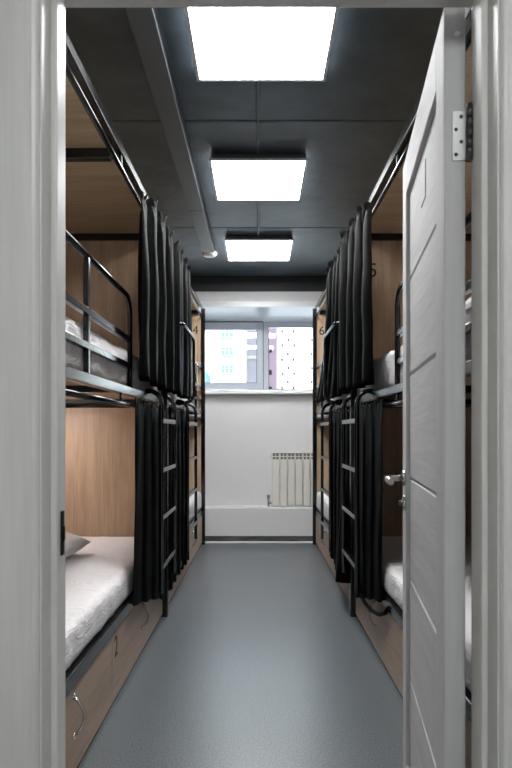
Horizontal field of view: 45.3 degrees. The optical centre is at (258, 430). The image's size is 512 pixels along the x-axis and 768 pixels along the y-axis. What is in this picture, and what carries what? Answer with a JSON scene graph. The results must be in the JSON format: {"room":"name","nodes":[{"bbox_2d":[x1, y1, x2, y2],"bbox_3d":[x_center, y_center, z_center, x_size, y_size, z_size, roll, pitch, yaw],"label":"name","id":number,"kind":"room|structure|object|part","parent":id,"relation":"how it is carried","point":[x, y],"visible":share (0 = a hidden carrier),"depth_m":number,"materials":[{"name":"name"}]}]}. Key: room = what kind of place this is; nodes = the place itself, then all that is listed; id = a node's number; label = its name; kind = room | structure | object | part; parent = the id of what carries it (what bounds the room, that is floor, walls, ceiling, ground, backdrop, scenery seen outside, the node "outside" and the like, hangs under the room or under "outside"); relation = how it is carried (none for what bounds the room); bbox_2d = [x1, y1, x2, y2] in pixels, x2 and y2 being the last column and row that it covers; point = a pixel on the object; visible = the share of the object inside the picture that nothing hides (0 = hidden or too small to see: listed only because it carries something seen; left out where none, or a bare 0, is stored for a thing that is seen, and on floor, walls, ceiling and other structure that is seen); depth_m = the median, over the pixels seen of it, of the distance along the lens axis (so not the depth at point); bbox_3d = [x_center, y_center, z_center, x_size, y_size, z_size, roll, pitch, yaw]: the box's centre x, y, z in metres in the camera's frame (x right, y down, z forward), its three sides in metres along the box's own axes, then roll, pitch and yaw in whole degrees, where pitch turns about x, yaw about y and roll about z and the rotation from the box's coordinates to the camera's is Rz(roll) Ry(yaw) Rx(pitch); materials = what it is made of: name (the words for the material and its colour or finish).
{"room":"dormitory","nodes":[
{"label":"dormitory","id":0,"kind":"room"},
{"bbox_2d":[78,543,402,767],"bbox_3d":[0.000,1.205,1.325,3.320,0.100,11.850,0,0,0],"label":"floor","id":1,"kind":"structure","parent":0,"point":[259,658],"depth_m":2.80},
{"bbox_2d":[65,30,175,767],"bbox_3d":[-1.015,-0.054,2.724,0.977,2.418,2.240,0,0,1],"label":"bunk bed","id":2,"kind":"object","parent":1,"relation":"on","point":[103,188],"visible":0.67,"depth_m":3.34,"materials":[{"name":"black metal"}]},
{"bbox_3d":[-0.595,0.945,2.030,0.044,0.150,0.020,0,0,1],"label":"handle","id":3,"kind":"part","parent":2,"relation":"part of","materials":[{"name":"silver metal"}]},
{"bbox_3d":[-1.011,0.990,2.096,0.796,0.286,0.895,0,0,1],"label":"drawer","id":4,"kind":"part","parent":2,"relation":"part of","materials":[{"name":"brown wood"}]},
{"bbox_3d":[-0.624,-0.427,2.286,0.025,0.440,1.312,0,0,1],"label":"guard rail","id":5,"kind":"part","parent":2,"relation":"part of","materials":[{"name":"black metal"}]},
{"bbox_2d":[65,536,133,670],"bbox_3d":[-1.040,0.718,2.724,0.874,0.143,2.162,0,0,1],"label":"mattress","id":6,"kind":"object","parent":2,"relation":"on","point":[99,576],"visible":0.42,"depth_m":2.63,"materials":[{"name":"white fabric"}]},
{"bbox_2d":[65,531,90,557],"bbox_3d":[-1.145,0.572,3.070,0.480,0.130,0.420,0,0,3],"label":"pillow","id":7,"kind":"object","parent":6,"relation":"on","point":[73,543],"visible":0.12,"depth_m":3.10,"materials":[{"name":"white fabric"}]},
{"bbox_3d":[-1.053,0.817,2.724,0.902,0.052,2.236,0,0,1],"label":"bed frame","id":8,"kind":"part","parent":2,"relation":"part of","materials":[{"name":"brown wood"}]},
{"bbox_3d":[-0.612,-0.140,2.720,0.022,0.056,2.180,0,0,1],"label":"curtain rod","id":9,"kind":"part","parent":2,"relation":"part of","materials":[{"name":"black metal"}]},
{"bbox_3d":[-0.612,-1.190,2.720,0.022,0.075,2.180,0,0,1],"label":"curtain rod","id":10,"kind":"part","parent":2,"relation":"part of","materials":[{"name":"black metal"}]},
{"bbox_3d":[-1.052,-1.222,2.724,0.902,0.082,2.240,0,0,1],"label":"canopy frame","id":11,"kind":"part","parent":2,"relation":"part of","materials":[{"name":"black metal"}]},
{"bbox_2d":[65,316,157,391],"bbox_3d":[-1.053,-0.307,2.724,0.868,0.189,2.180,0,0,1],"label":"mattress","id":12,"kind":"object","parent":2,"relation":"on","point":[101,367],"visible":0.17,"depth_m":2.49,"materials":[{"name":"white fabric"}]},
{"bbox_3d":[-1.030,0.322,3.822,0.847,0.934,0.016,0,0,1],"label":"panel","id":13,"kind":"part","parent":2,"relation":"part of","materials":[{"name":"brown wood"}]},
{"bbox_3d":[-1.030,-0.697,3.822,0.847,0.972,0.016,0,0,1],"label":"panel","id":14,"kind":"part","parent":2,"relation":"part of","materials":[{"name":"brown wood"}]},
{"bbox_3d":[-1.053,-0.187,2.724,0.902,0.040,2.236,0,0,1],"label":"bed frame","id":15,"kind":"part","parent":2,"relation":"part of","materials":[{"name":"black metal"}]},
{"bbox_3d":[-1.001,0.990,3.174,0.796,0.286,1.250,0,0,1],"label":"drawer","id":16,"kind":"part","parent":2,"relation":"part of","materials":[{"name":"brown wood"}]},
{"bbox_3d":[-0.585,0.945,3.140,0.044,0.150,0.020,0,0,1],"label":"handle","id":17,"kind":"part","parent":2,"relation":"part of","materials":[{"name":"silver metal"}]},
{"bbox_2d":[133,397,166,605],"bbox_3d":[-0.574,0.419,3.305,0.028,1.180,0.986,0,0,1],"label":"curtain","id":18,"kind":"object","parent":2,"relation":"hanging from","point":[146,522],"visible":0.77,"depth_m":3.11,"materials":[{"name":"black fabric"}]},
{"bbox_2d":[138,191,176,391],"bbox_3d":[-0.545,-0.712,3.309,0.085,0.960,0.961,0,0,2],"label":"curtain","id":19,"kind":"object","parent":2,"relation":"hanging from","point":[156,274],"visible":1,"depth_m":3.11,"materials":[{"name":"black fabric"}]},
{"bbox_3d":[-0.587,-0.045,3.820,0.040,2.400,0.040,0,0,1],"label":"post","id":20,"kind":"part","parent":2,"relation":"part of","materials":[{"name":"black metal"}]},
{"bbox_3d":[-0.566,0.326,3.820,0.098,1.118,0.025,0,0,1],"label":"ladder rail","id":21,"kind":"part","parent":2,"relation":"part of","materials":[{"name":"black metal"}]},
{"bbox_2d":[65,284,204,603],"bbox_3d":[-0.972,-0.054,5.065,1.022,2.418,2.395,0,0,0],"label":"bunk bed","id":22,"kind":"object","parent":1,"relation":"on","point":[195,426],"visible":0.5,"depth_m":5.98,"materials":[{"name":"black metal"}]},
{"bbox_3d":[-1.032,-0.187,5.066,0.902,0.040,2.391,0,0,0],"label":"bed frame","id":23,"kind":"part","parent":22,"relation":"part of","materials":[{"name":"black metal"}]},
{"bbox_3d":[-0.989,0.990,4.490,0.796,0.286,1.155,0,0,0],"label":"drawer","id":24,"kind":"part","parent":22,"relation":"part of","materials":[{"name":"brown wood"}]},
{"bbox_2d":[168,406,188,590],"bbox_3d":[-0.558,0.420,4.329,0.041,1.186,0.996,0,0,1],"label":"curtain","id":25,"kind":"object","parent":22,"relation":"hanging from","point":[181,554],"visible":0.73,"depth_m":4.25,"materials":[{"name":"black fabric"}]},
{"bbox_2d":[172,239,191,398],"bbox_3d":[-0.530,-0.729,4.251,0.086,0.994,0.830,0,0,2],"label":"curtain","id":26,"kind":"object","parent":22,"relation":"hanging from","point":[182,272],"visible":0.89,"depth_m":4.24,"materials":[{"name":"black fabric"}]},
{"bbox_2d":[168,392,197,408],"bbox_3d":[-1.033,-0.279,5.066,0.850,0.133,2.319,0,0,0],"label":"mattress","id":27,"kind":"object","parent":22,"relation":"on","point":[174,396],"visible":0.04,"depth_m":4.58,"materials":[{"name":"white fabric"}]},
{"bbox_3d":[-0.539,-0.439,4.190,0.142,0.506,0.633,0,0,0],"label":"grab rail","id":28,"kind":"part","parent":22,"relation":"part of","materials":[{"name":"black metal"}]},
{"bbox_3d":[-0.556,0.326,5.035,0.098,1.118,0.025,0,0,0],"label":"ladder rail","id":29,"kind":"part","parent":22,"relation":"part of","materials":[{"name":"black metal"}]},
{"bbox_2d":[189,491,200,521],"bbox_3d":[-1.022,0.698,5.067,0.878,0.183,2.319,0,0,0],"label":"mattress","id":30,"kind":"object","parent":22,"relation":"on","point":[191,498],"visible":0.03,"depth_m":5.54,"materials":[{"name":"white fabric"}]},
{"bbox_3d":[-1.011,0.322,6.241,0.847,0.934,0.016,0,0,0],"label":"panel","id":31,"kind":"part","parent":22,"relation":"part of","materials":[{"name":"brown wood"}]},
{"bbox_3d":[-0.981,0.990,5.646,0.796,0.286,1.145,0,0,0],"label":"drawer","id":32,"kind":"part","parent":22,"relation":"part of","materials":[{"name":"brown wood"}]},
{"bbox_3d":[-1.032,0.817,5.066,0.902,0.052,2.391,0,0,0],"label":"bed frame","id":33,"kind":"part","parent":22,"relation":"part of","materials":[{"name":"black metal"}]},
{"bbox_3d":[-1.011,-0.697,6.241,0.847,0.972,0.016,0,0,0],"label":"panel","id":34,"kind":"part","parent":22,"relation":"part of","materials":[{"name":"brown wood"}]},
{"bbox_3d":[-0.591,-1.190,5.063,0.022,0.075,2.335,0,0,0],"label":"curtain rod","id":35,"kind":"part","parent":22,"relation":"part of","materials":[{"name":"black metal"}]},
{"bbox_3d":[-1.032,-1.222,5.066,0.902,0.082,2.395,0,0,0],"label":"canopy frame","id":36,"kind":"part","parent":22,"relation":"part of","materials":[{"name":"black metal"}]},
{"bbox_3d":[-0.568,-0.045,6.240,0.040,2.400,0.040,0,0,0],"label":"post","id":37,"kind":"part","parent":22,"relation":"part of","materials":[{"name":"black metal"}]},
{"bbox_2d":[205,505,311,535],"bbox_3d":[0.000,0.975,6.440,3.120,0.360,0.220,0,0,0],"label":"ledge","id":38,"kind":"object","parent":1,"relation":"on","point":[220,520],"visible":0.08,"depth_m":6.33,"materials":[{"name":"white paint"}]},
{"bbox_2d":[267,452,311,505],"bbox_3d":[0.513,0.507,6.457,0.858,0.570,0.086,0,0,0],"label":"radiator","id":39,"kind":"object","parent":38,"relation":"on","point":[291,456],"visible":0.56,"depth_m":6.42,"materials":[{"name":"white metal"}]},
{"bbox_2d":[205,541,311,542],"bbox_3d":[0.000,1.146,6.320,3.120,0.018,0.020,0,0,0],"label":"trim","id":40,"kind":"structure","parent":1,"relation":"on","point":[205,541],"depth_m":6.31,"materials":[{"name":"white paint"}]},
{"bbox_2d":[205,536,311,540],"bbox_3d":[0.000,1.110,6.324,3.120,0.054,0.012,0,0,0],"label":"baseboard","id":41,"kind":"structure","parent":40,"relation":"on","point":[207,538],"depth_m":6.32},
{"bbox_2d":[312,284,470,603],"bbox_3d":[0.973,-0.054,5.066,1.020,2.418,2.395,0,0,-1],"label":"bunk bed","id":42,"kind":"object","parent":1,"relation":"on","point":[321,426],"visible":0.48,"depth_m":6.22,"materials":[{"name":"black metal"}]},
{"bbox_3d":[0.566,-0.045,6.240,0.040,2.400,0.040,0,0,-1],"label":"post","id":43,"kind":"part","parent":42,"relation":"part of","materials":[{"name":"black metal"}]},
{"bbox_3d":[0.591,-1.190,5.063,0.022,0.075,2.335,0,0,-1],"label":"curtain rod","id":44,"kind":"part","parent":42,"relation":"part of","materials":[{"name":"black metal"}]},
{"bbox_3d":[1.032,-1.222,5.067,0.902,0.082,2.395,0,0,-1],"label":"canopy frame","id":45,"kind":"part","parent":42,"relation":"part of","materials":[{"name":"black metal"}]},
{"bbox_3d":[1.009,-0.697,6.242,0.847,0.972,0.016,0,0,-1],"label":"panel","id":46,"kind":"part","parent":42,"relation":"part of","materials":[{"name":"brown wood"}]},
{"bbox_3d":[1.032,0.817,5.067,0.902,0.052,2.391,0,0,-1],"label":"bed frame","id":47,"kind":"part","parent":42,"relation":"part of","materials":[{"name":"black metal"}]},
{"bbox_3d":[0.591,-0.140,5.063,0.022,0.056,2.335,0,0,-1],"label":"curtain rod","id":48,"kind":"part","parent":42,"relation":"part of","materials":[{"name":"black metal"}]},
{"bbox_2d":[316,492,328,520],"bbox_3d":[1.021,0.698,5.065,0.875,0.182,2.319,0,0,-1],"label":"mattress","id":49,"kind":"object","parent":42,"relation":"on","point":[326,498],"visible":0.05,"depth_m":5.52,"materials":[{"name":"white fabric"}]},
{"bbox_3d":[1.009,0.322,6.242,0.847,0.934,0.016,0,0,-1],"label":"panel","id":50,"kind":"part","parent":42,"relation":"part of","materials":[{"name":"brown wood"}]},
{"bbox_3d":[0.980,0.990,5.646,0.796,0.286,1.145,0,0,-1],"label":"drawer","id":51,"kind":"part","parent":42,"relation":"part of","materials":[{"name":"brown wood"}]},
{"bbox_3d":[0.556,0.326,5.035,0.098,1.118,0.025,0,0,-1],"label":"ladder rail","id":52,"kind":"part","parent":42,"relation":"part of","materials":[{"name":"black metal"}]},
{"bbox_3d":[0.541,-0.441,4.175,0.140,0.511,0.603,0,0,-1],"label":"grab rail","id":53,"kind":"part","parent":42,"relation":"part of","materials":[{"name":"black metal"}]},
{"bbox_2d":[315,247,349,403],"bbox_3d":[0.515,-0.725,4.691,0.089,0.987,1.706,0,0,-2],"label":"curtain","id":54,"kind":"object","parent":42,"relation":"hanging from","point":[333,269],"visible":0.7,"depth_m":4.20,"materials":[{"name":"black fabric"}]},
{"bbox_2d":[319,394,349,408],"bbox_3d":[1.033,-0.279,5.068,0.848,0.133,2.316,0,0,-1],"label":"mattress","id":55,"kind":"object","parent":42,"relation":"on","point":[343,396],"visible":0.03,"depth_m":4.85,"materials":[{"name":"white fabric"}]},
{"bbox_2d":[330,405,349,582],"bbox_3d":[0.537,0.402,4.349,0.103,1.142,1.023,0,0,0],"label":"curtain","id":56,"kind":"object","parent":42,"relation":"hanging from","point":[336,554],"visible":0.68,"depth_m":4.25,"materials":[{"name":"black fabric"}]},
{"bbox_3d":[0.990,0.990,4.491,0.796,0.286,1.155,0,0,-1],"label":"drawer","id":57,"kind":"part","parent":42,"relation":"part of","materials":[{"name":"brown wood"}]},
{"bbox_3d":[1.032,-0.187,5.067,0.902,0.040,2.391,0,0,-1],"label":"bed frame","id":58,"kind":"part","parent":42,"relation":"part of","materials":[{"name":"black metal"}]},
{"bbox_2d":[342,8,470,767],"bbox_3d":[1.017,-0.054,2.730,0.976,2.418,2.252,0,0,-1],"label":"bunk bed","id":59,"kind":"object","parent":1,"relation":"on","point":[385,633],"visible":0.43,"depth_m":3.62,"materials":[{"name":"black metal"}]},
{"bbox_3d":[0.567,0.326,3.840,0.098,1.118,0.025,0,0,-1],"label":"ladder rail","id":60,"kind":"part","parent":59,"relation":"part of","materials":[{"name":"black metal"}]},
{"bbox_3d":[0.588,-0.045,3.820,0.040,2.400,0.040,0,0,-1],"label":"post","id":61,"kind":"part","parent":59,"relation":"part of","materials":[{"name":"black metal"}]},
{"bbox_2d":[339,201,373,390],"bbox_3d":[0.528,-0.712,3.372,0.082,0.961,0.846,0,0,-2],"label":"curtain","id":62,"kind":"object","parent":59,"relation":"hanging from","point":[356,367],"visible":1,"depth_m":3.20,"materials":[{"name":"black fabric"}]},
{"bbox_2d":[351,396,388,616],"bbox_3d":[0.573,0.411,3.313,0.046,1.164,0.961,0,0,-2],"label":"curtain","id":63,"kind":"object","parent":59,"relation":"hanging from","point":[371,414],"visible":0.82,"depth_m":3.18,"materials":[{"name":"black fabric"}]},
{"bbox_3d":[0.586,0.945,3.170,0.044,0.150,0.020,0,0,-1],"label":"handle","id":64,"kind":"part","parent":59,"relation":"part of","materials":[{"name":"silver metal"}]},
{"bbox_3d":[1.003,0.990,3.174,0.796,0.286,1.250,0,0,-1],"label":"drawer","id":65,"kind":"part","parent":59,"relation":"part of","materials":[{"name":"brown wood"}]},
{"bbox_3d":[1.055,-0.187,2.725,0.902,0.040,2.236,0,0,-1],"label":"bed frame","id":66,"kind":"part","parent":59,"relation":"part of","materials":[{"name":"black metal"}]},
{"bbox_3d":[1.031,-0.697,3.822,0.847,0.972,0.016,0,0,-1],"label":"panel","id":67,"kind":"part","parent":59,"relation":"part of","materials":[{"name":"brown wood"}]},
{"bbox_2d":[359,307,470,393],"bbox_3d":[1.054,-0.307,2.724,0.877,0.190,2.182,0,0,-1],"label":"mattress","id":68,"kind":"object","parent":59,"relation":"on","point":[384,367],"visible":0.09,"depth_m":3.00,"materials":[{"name":"white fabric"}]},
{"bbox_2d":[465,297,470,308],"bbox_3d":[0.990,-0.474,2.020,0.460,0.135,0.560,0,0,-6],"label":"pillow","id":69,"kind":"object","parent":68,"relation":"on","point":[468,302],"visible":0.02,"depth_m":2.20,"materials":[{"name":"white fabric"}]},
{"bbox_3d":[1.054,-1.222,2.725,0.902,0.082,2.240,0,0,-1],"label":"canopy frame","id":70,"kind":"part","parent":59,"relation":"part of","materials":[{"name":"black metal"}]},
{"bbox_3d":[0.614,-1.190,2.720,0.022,0.075,2.180,0,0,-1],"label":"curtain rod","id":71,"kind":"part","parent":59,"relation":"part of","materials":[{"name":"black metal"}]},
{"bbox_2d":[382,537,470,691],"bbox_3d":[1.042,0.718,2.725,0.875,0.143,2.167,0,0,-1],"label":"mattress","id":72,"kind":"object","parent":59,"relation":"on","point":[392,547],"visible":0.13,"depth_m":2.84,"materials":[{"name":"white fabric"}]},
{"bbox_3d":[1.055,0.817,2.725,0.902,0.052,2.236,0,0,-1],"label":"bed frame","id":73,"kind":"part","parent":59,"relation":"part of","materials":[{"name":"brown wood"}]},
{"bbox_3d":[1.031,0.322,3.822,0.847,0.934,0.016,0,0,-1],"label":"panel","id":74,"kind":"part","parent":59,"relation":"part of","materials":[{"name":"brown wood"}]},
{"bbox_3d":[0.614,-0.140,2.720,0.022,0.056,2.180,0,0,-1],"label":"curtain rod","id":75,"kind":"part","parent":59,"relation":"part of","materials":[{"name":"black metal"}]},
{"bbox_3d":[0.627,-0.427,2.196,0.025,0.440,1.132,0,0,-1],"label":"guard rail","id":76,"kind":"part","parent":59,"relation":"part of","materials":[{"name":"black metal"}]},
{"bbox_3d":[1.014,0.990,2.097,0.796,0.286,0.895,0,0,-1],"label":"drawer","id":77,"kind":"part","parent":59,"relation":"part of","materials":[{"name":"brown wood"}]},
{"bbox_2d":[65,8,443,275],"bbox_3d":[0.000,-1.714,4.175,3.320,0.123,6.150,0,0,0],"label":"ceiling","id":78,"kind":"structure","parent":0,"point":[348,126],"depth_m":3.23,"materials":[{"name":"grey paint"}]},
{"bbox_2d":[125,8,213,251],"bbox_3d":[-0.450,-1.617,3.330,0.104,0.075,4.180,0,0,0],"label":"duct","id":79,"kind":"object","parent":78,"relation":"attached to","point":[145,23],"visible":1,"depth_m":2.98,"materials":[{"name":"grey metal"}]},
{"bbox_2d":[202,251,216,257],"bbox_3d":[-0.445,-1.608,5.500,0.140,0.094,0.140,0,0,0],"label":"smoke detector","id":80,"kind":"object","parent":78,"relation":"attached to","point":[205,254],"visible":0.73,"depth_m":5.46,"materials":[{"name":"grey paint"}]},
{"bbox_2d":[256,82,258,154],"bbox_3d":[-0.005,-1.647,3.235,0.014,0.016,0.810,0,0,0],"label":"cable conduit","id":81,"kind":"object","parent":78,"relation":"attached to","point":[257,83],"visible":0.58,"depth_m":3.19,"materials":[{"name":"grey"}]},
{"bbox_2d":[257,201,258,236],"bbox_3d":[-0.005,-1.647,4.730,0.014,0.016,0.880,0,0,0],"label":"cable conduit","id":82,"kind":"object","parent":78,"relation":"attached to","point":[257,201],"visible":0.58,"depth_m":4.68,"materials":[{"name":"grey"}]},
{"bbox_2d":[209,154,307,200],"bbox_3d":[-0.004,-1.631,3.965,0.590,0.042,0.650,0,0,0],"label":"ceiling light","id":83,"kind":"object","parent":78,"relation":"attached to","point":[235,177],"visible":1,"depth_m":3.89,"materials":[{"name":"grey plastic"}]},
{"bbox_2d":[224,236,293,260],"bbox_3d":[-0.001,-1.631,5.490,0.590,0.042,0.640,0,0,0],"label":"ceiling light","id":84,"kind":"object","parent":78,"relation":"attached to","point":[238,248],"visible":1,"depth_m":5.42,"materials":[{"name":"grey plastic"}]},
{"bbox_2d":[184,8,338,81],"bbox_3d":[0.010,-1.631,2.510,0.590,0.042,0.630,0,0,0],"label":"ceiling light","id":85,"kind":"object","parent":78,"relation":"attached to","point":[228,44],"visible":1,"depth_m":2.55,"materials":[{"name":"grey plastic"}]},
{"bbox_2d":[191,292,326,504],"bbox_3d":[0.000,-0.250,6.900,3.320,2.810,0.700,0,0,0],"label":"wall","id":86,"kind":"structure","parent":0,"point":[242,431],"depth_m":6.55,"materials":[{"name":"white paint"}]},
{"bbox_2d":[205,321,311,393],"bbox_3d":[0.000,-0.868,6.848,2.400,0.954,0.745,0,0,0],"label":"window","id":87,"kind":"structure","parent":86,"relation":"in","point":[261,386],"depth_m":7.13,"materials":[{"name":"white plastic"}]},
{"bbox_3d":[-0.520,-0.879,7.162,1.135,0.779,0.067,0,0,0],"label":"sash","id":88,"kind":"part","parent":87,"relation":"part of","materials":[{"name":"white plastic"}]},
{"bbox_3d":[0.000,-0.412,6.812,2.400,0.042,0.675,0,0,0],"label":"sill","id":89,"kind":"part","parent":87,"relation":"part of","materials":[{"name":"white paint"}]},
{"bbox_2d":[200,301,317,306],"bbox_3d":[0.000,-1.355,6.545,3.120,0.060,0.010,0,0,0],"label":"trim","id":90,"kind":"structure","parent":86,"relation":"attached to","point":[203,303],"depth_m":6.54,"materials":[{"name":"white paint"}]},
{"bbox_2d":[191,276,327,291],"bbox_3d":[0.000,-1.573,6.544,3.120,0.165,0.012,0,0,0],"label":"trim","id":91,"kind":"structure","parent":86,"relation":"attached to","point":[199,283],"depth_m":6.54,"materials":[{"name":"grey paint"}]},
{"bbox_2d":[200,307,318,321],"bbox_3d":[0.000,-1.301,6.850,2.300,0.054,0.600,0,0,0],"label":"trim","id":92,"kind":"structure","parent":86,"relation":"attached to","point":[265,314],"depth_m":6.84,"materials":[{"name":"white paint"}]},
{"bbox_3d":[0.000,-0.310,1.167,3.320,2.930,0.135,0,0,0],"label":"wall","id":93,"kind":"structure","parent":0,"visible":0},
{"bbox_2d":[0,0,39,767],"bbox_3d":[-0.447,0.105,1.091,0.108,2.100,0.018,0,0,0],"label":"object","id":94,"kind":"structure","parent":93,"relation":"attached to","point":[19,19],"depth_m":1.09,"materials":[{"name":"grey paint"}]},
{"bbox_2d":[40,0,498,767],"bbox_3d":[0.019,0.136,1.167,0.878,2.038,0.135,0,0,0],"label":"door frame","id":95,"kind":"structure","parent":93,"relation":"in","point":[484,13],"depth_m":1.14,"materials":[{"name":"white wood"}]},
{"bbox_2d":[60,510,64,555],"bbox_3d":[-0.374,0.195,1.171,0.006,0.085,0.015,0,0,0],"label":"latch plate","id":96,"kind":"object","parent":95,"relation":"attached to","point":[62,526],"visible":1,"depth_m":1.17,"materials":[{"name":"black metal"}]},
{"bbox_2d":[384,8,472,767],"bbox_3d":[0.419,0.140,1.631,0.124,2.014,0.805,0,0,7],"label":"door","id":97,"kind":"structure","parent":95,"relation":"attached to","point":[432,478],"depth_m":1.34,"materials":[{"name":"white wood"}]},
{"bbox_3d":[0.422,0.151,1.911,0.060,0.025,0.125,0,0,7],"label":"lever","id":98,"kind":"part","parent":97,"relation":"part of","materials":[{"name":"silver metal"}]},
{"bbox_3d":[0.449,-0.808,1.641,0.043,0.117,0.587,0,0,7],"label":"rail","id":99,"kind":"part","parent":97,"relation":"part of","materials":[{"name":"white wood"}]},
{"bbox_2d":[499,0,511,767],"bbox_3d":[0.485,0.105,1.091,0.108,2.100,0.018,0,0,0],"label":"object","id":100,"kind":"structure","parent":93,"relation":"attached to","point":[505,6],"depth_m":1.09,"materials":[{"name":"grey paint"}]},
{"label":"outside","id":101,"kind":"structure","parent":0,"visible":0},
{"bbox_3d":[0.000,7.255,134.000,300.000,0.200,252.000,0,0,0],"label":"ground","id":102,"kind":"structure","parent":101,"visible":0},
{"bbox_2d":[205,370,210,382],"bbox_3d":[-11.700,-0.645,88.925,8.600,15.600,10.150,0,0,0],"label":"apartment building","id":103,"kind":"structure","parent":102,"relation":"on","point":[207,376],"depth_m":88.08,"materials":[{"name":"teal"}]},
{"bbox_2d":[205,330,246,382],"bbox_3d":[-14.150,-18.845,109.825,23.700,52.000,20.350,0,0,0],"label":"apartment building","id":104,"kind":"structure","parent":102,"relation":"on","point":[225,350],"depth_m":100.00,"materials":[{"name":"white"}]},
{"bbox_3d":[-5.190,-16.045,99.870,1.940,1.320,0.060,0,0,0],"label":"pane","id":105,"kind":"part","parent":104,"relation":"part of","materials":[{"name":"teal glass"}]},
{"bbox_3d":[-5.190,-13.045,99.870,1.940,1.320,0.060,0,0,0],"label":"pane","id":106,"kind":"part","parent":104,"relation":"part of","materials":[{"name":"teal glass"}]},
{"bbox_3d":[-5.190,-10.095,99.870,1.940,1.320,0.060,0,0,0],"label":"pane","id":107,"kind":"part","parent":104,"relation":"part of","materials":[{"name":"teal glass"}]},
{"bbox_3d":[-14.150,-8.545,99.835,23.700,0.200,0.370,0,0,0],"label":"cornice","id":108,"kind":"part","parent":104,"relation":"part of","materials":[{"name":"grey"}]},
{"bbox_2d":[247,330,255,382],"bbox_3d":[-0.550,-16.845,124.800,3.500,48.000,14.400,0,0,0],"label":"apartment building","id":109,"kind":"structure","parent":102,"relation":"on","point":[251,334],"depth_m":118.00,"materials":[{"name":"grey"}]},
{"bbox_2d":[269,328,275,388],"bbox_3d":[2.600,-17.845,129.940,2.600,50.000,12.120,0,0,0],"label":"apartment building","id":110,"kind":"structure","parent":102,"relation":"on","point":[272,331],"depth_m":124.00,"materials":[{"name":"pink"}]},
{"bbox_2d":[276,328,311,388],"bbox_3d":[14.700,-19.845,109.875,22.600,54.000,20.250,0,0,0],"label":"apartment building","id":111,"kind":"structure","parent":102,"relation":"on","point":[293,345],"depth_m":100.00,"materials":[{"name":"grey"}]}
]}

